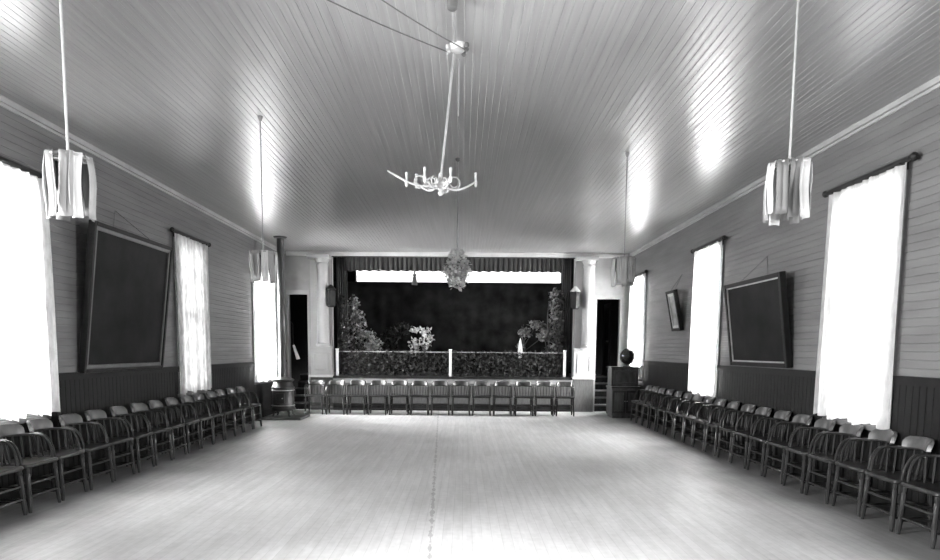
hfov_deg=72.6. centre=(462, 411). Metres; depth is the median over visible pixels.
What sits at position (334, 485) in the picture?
floor
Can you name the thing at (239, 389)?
chair
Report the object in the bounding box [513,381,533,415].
chair
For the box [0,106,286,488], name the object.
wall
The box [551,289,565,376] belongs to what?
climbing vine
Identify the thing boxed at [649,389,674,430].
chair
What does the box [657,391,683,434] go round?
chair
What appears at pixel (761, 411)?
chair
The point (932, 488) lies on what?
chair
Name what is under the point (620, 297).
door frame
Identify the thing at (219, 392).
chair
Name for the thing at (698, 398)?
chair
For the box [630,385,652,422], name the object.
chair
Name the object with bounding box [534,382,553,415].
chair
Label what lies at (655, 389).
chair
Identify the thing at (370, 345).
leafy tree
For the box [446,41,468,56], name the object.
rosette
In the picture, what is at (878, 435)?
chair
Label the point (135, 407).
chair
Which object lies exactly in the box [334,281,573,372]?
backdrop
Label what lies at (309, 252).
trim
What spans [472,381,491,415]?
chair
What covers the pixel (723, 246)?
window
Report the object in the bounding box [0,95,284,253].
trim
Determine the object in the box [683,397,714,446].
chair
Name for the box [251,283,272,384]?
window
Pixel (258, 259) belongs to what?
hanging lantern
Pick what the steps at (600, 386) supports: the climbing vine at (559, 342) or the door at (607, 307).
the door at (607, 307)
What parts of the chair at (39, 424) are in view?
crest rail, leg, seat, leg, leg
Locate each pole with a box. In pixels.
[0,156,42,178]
[169,227,210,246]
[635,270,647,276]
[690,235,726,253]
[822,152,918,197]
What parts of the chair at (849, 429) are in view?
leg, leg, seat, crest rail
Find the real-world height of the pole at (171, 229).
0.118 m
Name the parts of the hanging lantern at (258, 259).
hanging rod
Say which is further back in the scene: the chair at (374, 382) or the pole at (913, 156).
the chair at (374, 382)
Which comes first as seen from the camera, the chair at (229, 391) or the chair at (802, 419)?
the chair at (802, 419)
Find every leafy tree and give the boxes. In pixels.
[347,294,382,370]
[536,287,569,375]
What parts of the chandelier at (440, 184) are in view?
burner, arm, burner, arm, arm, stem, burner, arm, burner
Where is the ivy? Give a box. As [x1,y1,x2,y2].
[339,348,562,376]
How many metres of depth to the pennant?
16.40 m
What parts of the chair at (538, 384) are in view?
leg, seat, crest rail, leg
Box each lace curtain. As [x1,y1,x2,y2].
[0,161,59,420]
[175,233,211,394]
[253,277,277,382]
[627,273,645,366]
[688,241,721,396]
[813,162,906,429]
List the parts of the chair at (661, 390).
leg, leg, seat, crest rail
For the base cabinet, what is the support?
on the floor
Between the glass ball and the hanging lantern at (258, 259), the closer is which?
the hanging lantern at (258, 259)
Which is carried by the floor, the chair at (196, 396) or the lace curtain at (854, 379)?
the chair at (196, 396)
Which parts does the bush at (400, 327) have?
stem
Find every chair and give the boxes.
[0,423,60,512]
[0,440,26,514]
[27,418,87,500]
[58,413,113,489]
[84,409,134,480]
[109,406,154,472]
[129,403,172,465]
[147,400,186,458]
[164,397,200,453]
[179,395,213,448]
[192,393,224,443]
[205,391,235,439]
[215,389,243,432]
[225,388,252,431]
[236,386,261,428]
[304,380,325,414]
[326,380,346,414]
[346,380,367,414]
[368,380,387,414]
[389,380,408,414]
[410,381,429,414]
[430,381,449,415]
[451,381,470,415]
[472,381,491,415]
[493,381,512,415]
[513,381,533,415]
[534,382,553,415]
[554,382,574,416]
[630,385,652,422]
[636,386,659,424]
[642,388,665,427]
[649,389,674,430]
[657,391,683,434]
[665,393,692,437]
[673,394,703,441]
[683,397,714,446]
[692,399,726,450]
[704,401,739,456]
[717,404,755,462]
[730,407,771,468]
[747,410,791,475]
[763,414,812,483]
[783,418,835,493]
[805,423,863,503]
[831,429,896,516]
[861,436,934,531]
[896,454,939,548]
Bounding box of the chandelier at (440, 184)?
[387,53,476,195]
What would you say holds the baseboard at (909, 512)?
attached to the wall at (797, 249)
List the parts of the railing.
post, post, rail, rail, post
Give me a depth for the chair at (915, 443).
5.79 m
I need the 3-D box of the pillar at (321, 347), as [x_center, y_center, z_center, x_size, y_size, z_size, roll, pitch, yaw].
[-3.605,-1.973,16.178,0.600,3.890,0.380,0,6,0]
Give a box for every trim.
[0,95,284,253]
[285,251,628,255]
[286,253,619,257]
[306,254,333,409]
[332,256,574,258]
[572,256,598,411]
[629,75,939,255]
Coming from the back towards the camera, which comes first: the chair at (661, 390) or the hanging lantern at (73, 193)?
the chair at (661, 390)
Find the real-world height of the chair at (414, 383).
0.809 m
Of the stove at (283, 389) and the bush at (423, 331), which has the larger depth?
the bush at (423, 331)
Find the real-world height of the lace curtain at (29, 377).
2.532 m
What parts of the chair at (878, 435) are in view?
leg, leg, seat, crest rail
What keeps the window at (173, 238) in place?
in the wall at (151, 210)
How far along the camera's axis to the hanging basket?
8.22 m
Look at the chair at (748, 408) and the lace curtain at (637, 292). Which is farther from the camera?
the lace curtain at (637, 292)
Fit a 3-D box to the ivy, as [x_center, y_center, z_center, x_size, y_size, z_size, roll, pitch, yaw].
[-0.317,-1.244,16.559,5.821,0.779,0.303,0,6,0]
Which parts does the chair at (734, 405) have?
leg, leg, seat, leg, crest rail, leg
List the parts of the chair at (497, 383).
leg, crest rail, seat, leg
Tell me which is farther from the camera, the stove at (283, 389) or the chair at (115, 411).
the stove at (283, 389)
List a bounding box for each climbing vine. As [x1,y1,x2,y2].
[336,293,351,373]
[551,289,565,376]
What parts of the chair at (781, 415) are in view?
leg, leg, seat, leg, crest rail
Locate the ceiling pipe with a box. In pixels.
[447,0,457,42]
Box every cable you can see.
[327,0,446,51]
[382,0,465,49]
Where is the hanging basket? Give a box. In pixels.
[442,158,472,291]
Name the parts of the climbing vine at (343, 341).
stem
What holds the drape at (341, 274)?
on the stage platform
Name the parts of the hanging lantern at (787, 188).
hanging rod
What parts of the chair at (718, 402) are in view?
leg, leg, seat, crest rail, leg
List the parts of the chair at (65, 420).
crest rail, seat, leg, leg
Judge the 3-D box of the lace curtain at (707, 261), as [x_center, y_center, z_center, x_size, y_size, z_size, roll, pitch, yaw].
[4.132,-1.540,10.970,0.102,2.532,1.260,0,6,0]
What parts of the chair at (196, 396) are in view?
crest rail, leg, seat, leg, leg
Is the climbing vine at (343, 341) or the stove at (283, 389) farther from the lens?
the climbing vine at (343, 341)
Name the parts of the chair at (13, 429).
crest rail, leg, leg, seat, leg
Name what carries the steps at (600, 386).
on the floor
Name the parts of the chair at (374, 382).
leg, seat, crest rail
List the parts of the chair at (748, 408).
leg, leg, seat, leg, crest rail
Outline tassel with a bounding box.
[412,266,416,284]
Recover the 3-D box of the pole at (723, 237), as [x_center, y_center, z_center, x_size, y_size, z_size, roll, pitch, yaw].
[4.148,-2.799,10.848,0.092,0.118,1.460,0,6,0]
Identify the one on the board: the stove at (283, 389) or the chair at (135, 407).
the stove at (283, 389)
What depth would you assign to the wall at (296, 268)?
16.16 m
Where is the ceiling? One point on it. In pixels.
(554, 95)
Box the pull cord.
[458,59,459,115]
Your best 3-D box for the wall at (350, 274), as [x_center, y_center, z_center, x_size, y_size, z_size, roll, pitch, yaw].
[-0.161,-2.473,19.513,9.060,4.300,0.120,0,6,0]
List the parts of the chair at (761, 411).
leg, leg, seat, leg, crest rail, leg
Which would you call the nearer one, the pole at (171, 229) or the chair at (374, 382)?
the pole at (171, 229)
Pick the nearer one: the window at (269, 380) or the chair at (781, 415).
the chair at (781, 415)
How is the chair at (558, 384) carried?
on the floor
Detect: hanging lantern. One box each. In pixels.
[42,0,96,221]
[249,115,277,283]
[611,152,635,286]
[762,0,812,225]
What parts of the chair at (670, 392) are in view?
leg, leg, seat, crest rail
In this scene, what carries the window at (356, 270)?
in the wall at (350, 274)
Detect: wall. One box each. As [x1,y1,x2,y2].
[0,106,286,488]
[284,252,333,377]
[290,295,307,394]
[333,257,602,389]
[571,256,629,381]
[601,299,618,374]
[630,88,939,509]
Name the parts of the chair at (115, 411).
crest rail, leg, seat, leg, leg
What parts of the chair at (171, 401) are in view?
leg, crest rail, leg, seat, leg, leg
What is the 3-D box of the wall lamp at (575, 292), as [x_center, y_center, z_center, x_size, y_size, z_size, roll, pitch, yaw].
[2.812,-2.849,16.046,0.270,0.560,0.305,0,6,0]
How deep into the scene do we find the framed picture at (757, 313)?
8.78 m
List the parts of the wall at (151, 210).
chair rail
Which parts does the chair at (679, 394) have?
leg, leg, seat, crest rail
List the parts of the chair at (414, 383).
leg, seat, crest rail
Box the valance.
[344,257,563,272]
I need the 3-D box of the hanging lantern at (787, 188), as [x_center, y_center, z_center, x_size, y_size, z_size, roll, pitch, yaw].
[2.073,-2.010,4.022,0.277,1.596,0.287,0,6,0]
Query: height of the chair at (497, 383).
0.809 m
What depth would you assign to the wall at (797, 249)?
7.68 m
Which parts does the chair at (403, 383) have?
leg, seat, crest rail, leg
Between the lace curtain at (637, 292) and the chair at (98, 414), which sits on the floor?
the chair at (98, 414)
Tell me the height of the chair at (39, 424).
0.809 m
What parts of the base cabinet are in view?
door, panel, door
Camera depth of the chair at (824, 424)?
7.29 m
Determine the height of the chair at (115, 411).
0.809 m
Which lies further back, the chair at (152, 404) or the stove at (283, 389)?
the stove at (283, 389)
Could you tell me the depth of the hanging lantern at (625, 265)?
7.92 m
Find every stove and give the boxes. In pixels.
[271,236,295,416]
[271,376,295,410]
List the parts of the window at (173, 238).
pane, pane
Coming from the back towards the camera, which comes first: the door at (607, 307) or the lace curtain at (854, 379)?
the door at (607, 307)
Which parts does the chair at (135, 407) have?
crest rail, leg, seat, leg, leg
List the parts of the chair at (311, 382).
seat, crest rail, leg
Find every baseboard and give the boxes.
[0,408,280,505]
[639,413,927,525]
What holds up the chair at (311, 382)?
on the floor
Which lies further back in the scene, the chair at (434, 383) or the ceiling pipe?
the chair at (434, 383)
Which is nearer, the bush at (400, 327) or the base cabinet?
the base cabinet
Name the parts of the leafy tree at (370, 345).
stem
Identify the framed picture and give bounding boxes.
[78,211,172,372]
[665,275,683,330]
[724,256,792,367]
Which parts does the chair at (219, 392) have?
crest rail, seat, leg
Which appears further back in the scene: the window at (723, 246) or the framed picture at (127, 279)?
the window at (723, 246)
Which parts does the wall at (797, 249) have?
chair rail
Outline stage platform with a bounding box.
[333,372,572,411]
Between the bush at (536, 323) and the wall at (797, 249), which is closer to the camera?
the wall at (797, 249)
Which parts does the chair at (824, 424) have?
leg, leg, seat, leg, crest rail, leg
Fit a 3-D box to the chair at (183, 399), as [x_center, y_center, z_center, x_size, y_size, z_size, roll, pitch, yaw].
[-4.244,0.153,10.132,0.420,0.809,0.478,1,6,2]
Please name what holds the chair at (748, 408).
on the floor
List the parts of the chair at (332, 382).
leg, seat, crest rail, leg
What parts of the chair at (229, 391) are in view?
crest rail, seat, leg, leg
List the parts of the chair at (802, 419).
leg, leg, seat, leg, crest rail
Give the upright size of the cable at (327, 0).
0.077 m
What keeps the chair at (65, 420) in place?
on the floor
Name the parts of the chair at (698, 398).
leg, leg, seat, crest rail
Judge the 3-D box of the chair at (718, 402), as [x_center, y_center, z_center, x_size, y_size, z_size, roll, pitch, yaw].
[3.973,0.206,10.248,0.420,0.809,0.478,0,6,-2]
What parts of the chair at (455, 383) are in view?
leg, seat, crest rail, leg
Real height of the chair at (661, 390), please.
0.809 m
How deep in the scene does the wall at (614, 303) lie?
18.02 m
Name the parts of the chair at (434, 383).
seat, crest rail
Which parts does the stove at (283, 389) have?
fire door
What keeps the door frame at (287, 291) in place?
in the wall at (296, 268)
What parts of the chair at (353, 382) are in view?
leg, seat, crest rail, leg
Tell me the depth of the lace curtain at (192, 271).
10.59 m
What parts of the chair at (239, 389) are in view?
crest rail, seat, leg, leg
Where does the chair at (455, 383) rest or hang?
on the floor
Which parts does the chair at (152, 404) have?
crest rail, leg, seat, leg, leg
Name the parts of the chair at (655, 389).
leg, seat, crest rail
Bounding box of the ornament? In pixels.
[518,338,522,375]
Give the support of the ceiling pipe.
attached to the ceiling
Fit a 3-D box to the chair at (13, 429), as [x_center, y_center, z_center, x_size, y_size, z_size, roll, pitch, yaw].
[-4.253,0.531,6.200,0.420,0.809,0.478,1,6,2]
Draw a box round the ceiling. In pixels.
[0,0,939,253]
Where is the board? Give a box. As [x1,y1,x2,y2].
[262,414,309,419]
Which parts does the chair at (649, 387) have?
leg, seat, crest rail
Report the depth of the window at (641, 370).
14.83 m
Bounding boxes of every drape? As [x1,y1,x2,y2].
[336,257,347,373]
[561,259,571,375]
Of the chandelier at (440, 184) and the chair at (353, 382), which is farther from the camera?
the chair at (353, 382)
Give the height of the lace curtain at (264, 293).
2.531 m
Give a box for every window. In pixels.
[0,166,50,424]
[172,232,207,396]
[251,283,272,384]
[355,270,561,282]
[635,273,647,384]
[693,240,724,399]
[822,161,910,430]
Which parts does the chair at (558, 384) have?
crest rail, seat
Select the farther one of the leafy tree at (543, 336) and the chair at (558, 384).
the leafy tree at (543, 336)
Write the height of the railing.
0.690 m
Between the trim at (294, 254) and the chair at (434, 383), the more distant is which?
the trim at (294, 254)
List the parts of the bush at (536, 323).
stem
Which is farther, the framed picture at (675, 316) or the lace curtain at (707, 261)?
the framed picture at (675, 316)
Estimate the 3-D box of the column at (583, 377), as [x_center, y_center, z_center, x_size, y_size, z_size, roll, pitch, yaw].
[3.080,-1.920,16.178,0.570,3.890,0.380,0,6,0]
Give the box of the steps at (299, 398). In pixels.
[294,373,308,408]
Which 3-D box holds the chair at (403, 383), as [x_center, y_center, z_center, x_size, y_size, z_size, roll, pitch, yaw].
[-1.533,-0.334,15.410,0.478,0.809,0.420,1,6,1]
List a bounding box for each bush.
[378,322,412,373]
[408,326,434,374]
[517,320,550,370]
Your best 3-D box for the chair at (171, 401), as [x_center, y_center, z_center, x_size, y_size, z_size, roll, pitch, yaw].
[-4.254,0.199,9.649,0.420,0.809,0.478,0,6,-1]
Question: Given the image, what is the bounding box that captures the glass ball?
[620,348,635,366]
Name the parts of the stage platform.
skirting, panel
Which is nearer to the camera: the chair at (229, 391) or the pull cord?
the pull cord
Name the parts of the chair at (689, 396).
leg, leg, seat, crest rail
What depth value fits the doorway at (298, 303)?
17.78 m
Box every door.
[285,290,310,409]
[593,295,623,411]
[602,303,610,375]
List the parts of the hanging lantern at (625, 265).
hanging rod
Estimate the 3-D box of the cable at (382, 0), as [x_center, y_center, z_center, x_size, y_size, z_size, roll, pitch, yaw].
[-0.550,-2.805,4.301,0.009,0.077,1.974,4,7,36]
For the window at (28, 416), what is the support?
in the wall at (151, 210)
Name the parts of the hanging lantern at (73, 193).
hanging rod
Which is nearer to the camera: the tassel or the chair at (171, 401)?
the chair at (171, 401)
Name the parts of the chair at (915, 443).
leg, leg, seat, leg, crest rail, leg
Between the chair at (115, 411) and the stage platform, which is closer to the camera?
the chair at (115, 411)
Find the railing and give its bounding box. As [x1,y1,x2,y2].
[335,348,566,376]
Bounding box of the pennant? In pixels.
[291,322,299,359]
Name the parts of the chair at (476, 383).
leg, seat, crest rail, leg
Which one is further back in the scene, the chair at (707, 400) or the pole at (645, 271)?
the pole at (645, 271)
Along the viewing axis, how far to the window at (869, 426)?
6.14 m
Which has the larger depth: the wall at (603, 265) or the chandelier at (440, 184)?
the wall at (603, 265)
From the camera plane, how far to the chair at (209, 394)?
11.15 m
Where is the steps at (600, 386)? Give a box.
[594,374,607,411]
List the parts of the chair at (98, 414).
leg, crest rail, leg, seat, leg, leg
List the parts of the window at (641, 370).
pane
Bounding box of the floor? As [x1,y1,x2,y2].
[0,409,939,559]
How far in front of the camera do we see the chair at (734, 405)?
9.79 m
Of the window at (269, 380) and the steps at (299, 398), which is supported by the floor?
the steps at (299, 398)
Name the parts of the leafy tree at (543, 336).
stem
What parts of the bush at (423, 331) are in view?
stem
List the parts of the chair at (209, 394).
leg, crest rail, seat, leg, leg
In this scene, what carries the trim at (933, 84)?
attached to the wall at (797, 249)
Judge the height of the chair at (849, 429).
0.809 m
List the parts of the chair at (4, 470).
seat, leg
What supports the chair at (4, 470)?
on the floor
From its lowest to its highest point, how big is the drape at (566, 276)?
3.030 m
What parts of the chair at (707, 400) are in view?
leg, leg, seat, crest rail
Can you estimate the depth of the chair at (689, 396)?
11.77 m
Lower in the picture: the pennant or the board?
the board
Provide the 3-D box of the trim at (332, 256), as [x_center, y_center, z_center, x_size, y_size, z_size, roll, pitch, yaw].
[-0.240,-3.877,16.093,6.120,0.030,0.020,0,6,0]
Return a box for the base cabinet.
[606,366,640,417]
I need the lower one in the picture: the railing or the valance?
the railing
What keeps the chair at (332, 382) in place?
on the floor
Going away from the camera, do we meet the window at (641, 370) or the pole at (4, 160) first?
the pole at (4, 160)
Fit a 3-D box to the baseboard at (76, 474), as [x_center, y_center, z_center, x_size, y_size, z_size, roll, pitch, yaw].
[-4.552,0.843,6.313,0.030,0.160,20.400,0,6,0]
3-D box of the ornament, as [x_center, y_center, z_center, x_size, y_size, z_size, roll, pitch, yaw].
[1.511,-1.440,16.959,0.200,1.000,0.200,0,6,0]
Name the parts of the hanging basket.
hanging rod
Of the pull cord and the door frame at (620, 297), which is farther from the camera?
the door frame at (620, 297)
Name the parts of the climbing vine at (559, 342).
stem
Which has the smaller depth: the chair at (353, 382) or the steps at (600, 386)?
the chair at (353, 382)
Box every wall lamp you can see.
[326,284,335,306]
[570,286,580,308]
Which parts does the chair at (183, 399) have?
leg, crest rail, leg, seat, leg, leg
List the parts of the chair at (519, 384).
leg, crest rail, seat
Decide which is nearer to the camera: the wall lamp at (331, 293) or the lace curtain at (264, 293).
the lace curtain at (264, 293)

